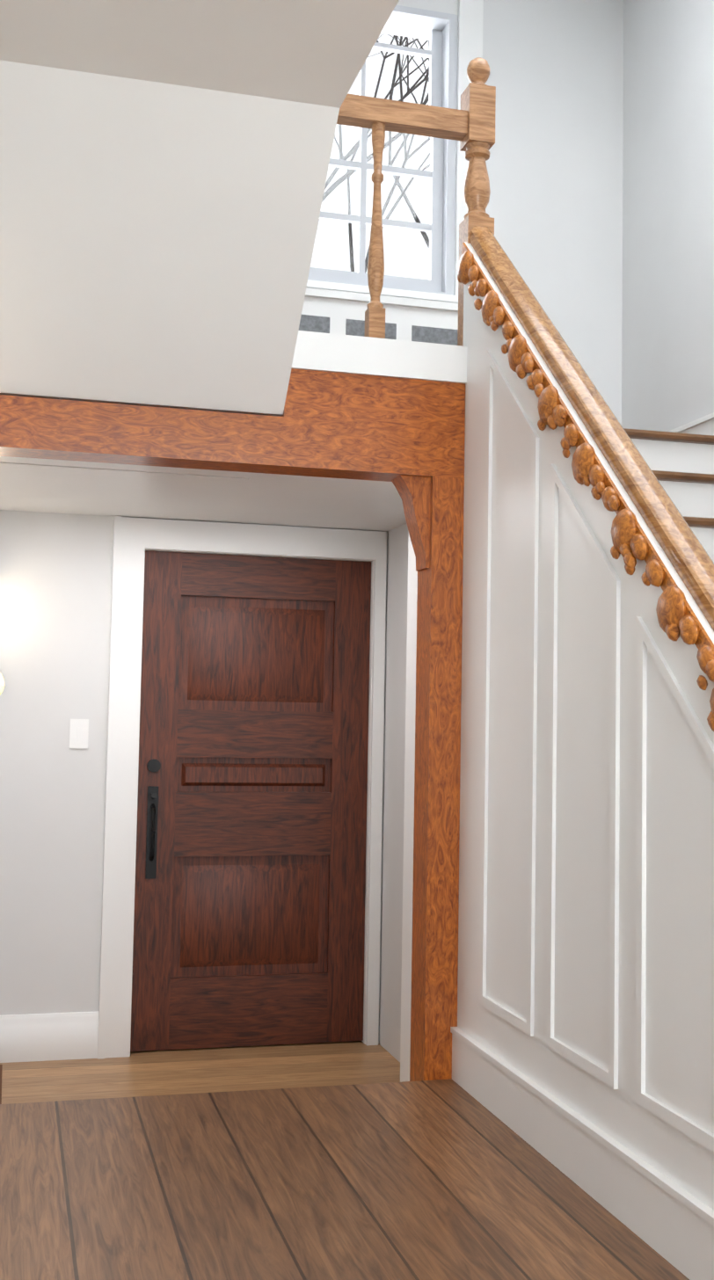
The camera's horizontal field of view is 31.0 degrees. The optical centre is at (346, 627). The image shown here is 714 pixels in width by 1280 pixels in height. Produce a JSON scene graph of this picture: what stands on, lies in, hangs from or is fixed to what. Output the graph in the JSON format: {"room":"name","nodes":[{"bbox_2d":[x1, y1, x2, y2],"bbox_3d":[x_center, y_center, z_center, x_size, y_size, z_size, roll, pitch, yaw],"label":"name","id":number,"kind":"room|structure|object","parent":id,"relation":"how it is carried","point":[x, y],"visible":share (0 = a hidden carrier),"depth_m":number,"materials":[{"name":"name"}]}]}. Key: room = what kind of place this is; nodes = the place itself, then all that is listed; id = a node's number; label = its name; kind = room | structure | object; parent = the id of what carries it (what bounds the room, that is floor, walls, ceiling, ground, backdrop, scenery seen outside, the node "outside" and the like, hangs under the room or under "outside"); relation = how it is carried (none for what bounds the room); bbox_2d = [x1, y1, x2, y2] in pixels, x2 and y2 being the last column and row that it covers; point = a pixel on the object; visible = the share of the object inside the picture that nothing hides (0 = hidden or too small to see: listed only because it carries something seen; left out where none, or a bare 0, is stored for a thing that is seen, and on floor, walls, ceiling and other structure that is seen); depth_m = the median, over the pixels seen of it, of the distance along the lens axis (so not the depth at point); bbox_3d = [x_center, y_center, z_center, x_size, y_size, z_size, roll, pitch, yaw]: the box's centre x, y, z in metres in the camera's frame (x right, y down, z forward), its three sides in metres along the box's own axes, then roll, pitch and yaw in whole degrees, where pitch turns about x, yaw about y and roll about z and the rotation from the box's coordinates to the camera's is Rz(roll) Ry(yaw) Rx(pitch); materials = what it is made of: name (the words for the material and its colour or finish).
{"room":"entrance hall","nodes":[
{"label":"entrance hall","id":0,"kind":"room"},
{"bbox_2d":[0,0,398,478],"bbox_3d":[-0.703,-1.948,3.323,1.370,2.700,2.110,2,-4,-15],"label":"sloped ceiling","id":1,"kind":"structure","parent":0,"point":[163,167],"depth_m":3.39,"materials":[{"name":"white paint"}]},
{"bbox_2d":[0,1040,399,1104],"bbox_3d":[-0.849,1.744,4.569,2.670,0.395,1.930,2,-4,-15],"label":"floor","id":2,"kind":"structure","parent":0,"point":[189,1071],"depth_m":5.03,"materials":[{"name":"brown wood"}]},
{"bbox_2d":[0,1064,2,1104],"bbox_3d":[-1.501,1.693,4.718,0.460,0.012,0.540,2,-4,-15],"label":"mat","id":3,"kind":"object","parent":2,"relation":"on","point":[1,1067],"visible":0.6,"depth_m":4.79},
{"bbox_2d":[0,368,465,1081],"bbox_3d":[-0.561,0.427,3.799,1.848,2.450,0.140,2,-4,-15],"label":"frame","id":4,"kind":"object","parent":2,"relation":"on","point":[404,437],"visible":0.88,"depth_m":3.94,"materials":[{"name":"brown wood"}]},
{"bbox_2d":[291,94,467,384],"bbox_3d":[0.092,-1.223,4.065,0.589,0.903,0.152,2,-4,-15],"label":"rail","id":5,"kind":"object","parent":4,"relation":"on","point":[374,351],"visible":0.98,"depth_m":4.03,"materials":[{"name":"brown wood"}]},
{"bbox_2d":[0,0,623,1043],"bbox_3d":[-0.308,-0.656,5.676,3.603,5.350,0.250,2,-4,-15],"label":"wall","id":6,"kind":"structure","parent":0,"point":[554,162],"depth_m":5.32,"materials":[{"name":"paint"}]},
{"bbox_2d":[0,673,4,694],"bbox_3d":[-1.437,0.222,5.135,0.140,0.765,0.119,2,-4,-15],"label":"light","id":7,"kind":"object","parent":6,"relation":"attached to","point":[2,683],"visible":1,"depth_m":5.20,"materials":[{"name":"white glass"}]},
{"bbox_2d":[0,1010,98,1062],"bbox_3d":[-1.435,1.634,5.101,0.894,0.182,0.020,2,-4,-15],"label":"baseboard","id":8,"kind":"structure","parent":6,"relation":"attached to","point":[28,1037],"depth_m":5.16,"materials":[{"name":"white wood"}]},
{"bbox_2d":[69,719,88,748],"bbox_3d":[-1.094,0.435,5.268,0.075,0.120,0.011,2,-4,-15],"label":"light switch","id":9,"kind":"object","parent":6,"relation":"attached to","point":[78,732],"visible":1,"depth_m":5.27,"materials":[{"name":"white plastic"}]},
{"bbox_2d":[97,516,386,1059],"bbox_3d":[-0.427,0.662,5.471,1.178,2.208,0.130,2,-4,-15],"label":"door frame","id":10,"kind":"structure","parent":6,"relation":"attached to","point":[134,539],"depth_m":5.35,"materials":[{"name":"white wood"}]},
{"bbox_2d":[130,550,370,1051],"bbox_3d":[-0.387,0.725,5.462,0.992,2.068,0.109,2,-4,-15],"label":"front door","id":11,"kind":"structure","parent":6,"relation":"in","point":[249,914],"depth_m":5.47,"materials":[{"name":"brown wood"}]},
{"bbox_2d":[306,0,483,303],"bbox_3d":[-0.072,-2.145,5.752,1.443,1.560,0.220,2,-4,-15],"label":"window","id":12,"kind":"structure","parent":6,"relation":"in","point":[439,29],"depth_m":5.86,"materials":[{"name":"paint"}]},
{"bbox_2d":[0,1078,689,1279],"bbox_3d":[0.942,1.289,0.276,3.953,0.300,7.320,2,-4,-15],"label":"floor","id":13,"kind":"structure","parent":0,"point":[450,1179],"depth_m":2.94,"materials":[{"name":"brown wood"}]},
{"bbox_2d":[0,428,713,562],"bbox_3d":[0.130,0.273,3.854,3.203,2.172,3.380,2,-4,-15],"label":"ceiling","id":14,"kind":"structure","parent":13,"relation":"on","point":[680,465],"depth_m":4.81,"materials":[{"name":"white paint"}]},
{"bbox_2d":[298,287,458,345],"bbox_3d":[-0.059,-1.060,5.470,1.273,0.692,0.198,2,-4,-15],"label":"radiator cover","id":15,"kind":"object","parent":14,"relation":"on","point":[343,313],"visible":0.15,"depth_m":5.46,"materials":[{"name":"white wood"}]},
{"bbox_2d":[457,57,495,346],"bbox_3d":[0.421,-1.325,4.163,0.088,1.068,0.088,2,-4,-15],"label":"stair newel post","id":16,"kind":"object","parent":14,"relation":"on","point":[478,105],"visible":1,"depth_m":4.14,"materials":[{"name":"brown wood"}]},
{"bbox_2d":[378,241,713,1279],"bbox_3d":[0.515,0.226,3.980,0.352,2.916,3.338,2,-4,-15],"label":"wall","id":17,"kind":"structure","parent":0,"point":[583,1045],"depth_m":3.20,"materials":[{"name":"white wood"}]},
{"bbox_2d":[457,242,713,731],"bbox_3d":[0.558,-0.508,3.247,0.045,1.536,1.652,2,-4,-15],"label":"stair trim","id":18,"kind":"structure","parent":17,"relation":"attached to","point":[676,615],"depth_m":3.05,"materials":[{"name":"brown wood"}]},
{"bbox_2d":[469,225,713,630],"bbox_3d":[0.635,-0.527,3.227,0.080,1.618,1.732,2,-4,-15],"label":"stair handrail","id":19,"kind":"object","parent":17,"relation":"attached to","point":[690,560],"visible":1,"depth_m":3.14,"materials":[{"name":"brown wood"}]},
{"bbox_2d":[621,0,713,431],"bbox_3d":[2.467,-0.862,1.780,0.200,5.350,9.200,2,-4,-15],"label":"wall","id":20,"kind":"structure","parent":0,"point":[667,352],"depth_m":5.62,"materials":[{"name":"paint"}]},
{"bbox_2d":[668,412,713,435],"bbox_3d":[1.688,0.248,4.164,0.033,2.322,3.570,2,-4,-15],"label":"stair skirt board","id":21,"kind":"object","parent":20,"relation":"attached to","point":[704,425],"visible":0.22,"depth_m":5.24,"materials":[{"name":"white wood"}]},
{"label":"outside","id":22,"kind":"structure","parent":0,"visible":0},
{"bbox_2d":[322,36,429,200],"bbox_3d":[-0.072,-5.367,14.962,9.607,14.912,6.460,2,-4,-15],"label":"tree","id":23,"kind":"object","parent":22,"point":[354,148],"depth_m":14.78,"materials":[{"name":"black plant"}]},
{"bbox_2d":[334,33,430,273],"bbox_3d":[3.156,-5.382,19.702,10.622,15.690,6.529,2,-4,-15],"label":"tree","id":24,"kind":"object","parent":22,"point":[405,160],"depth_m":18.81,"materials":[{"name":"black plant"}]}
]}

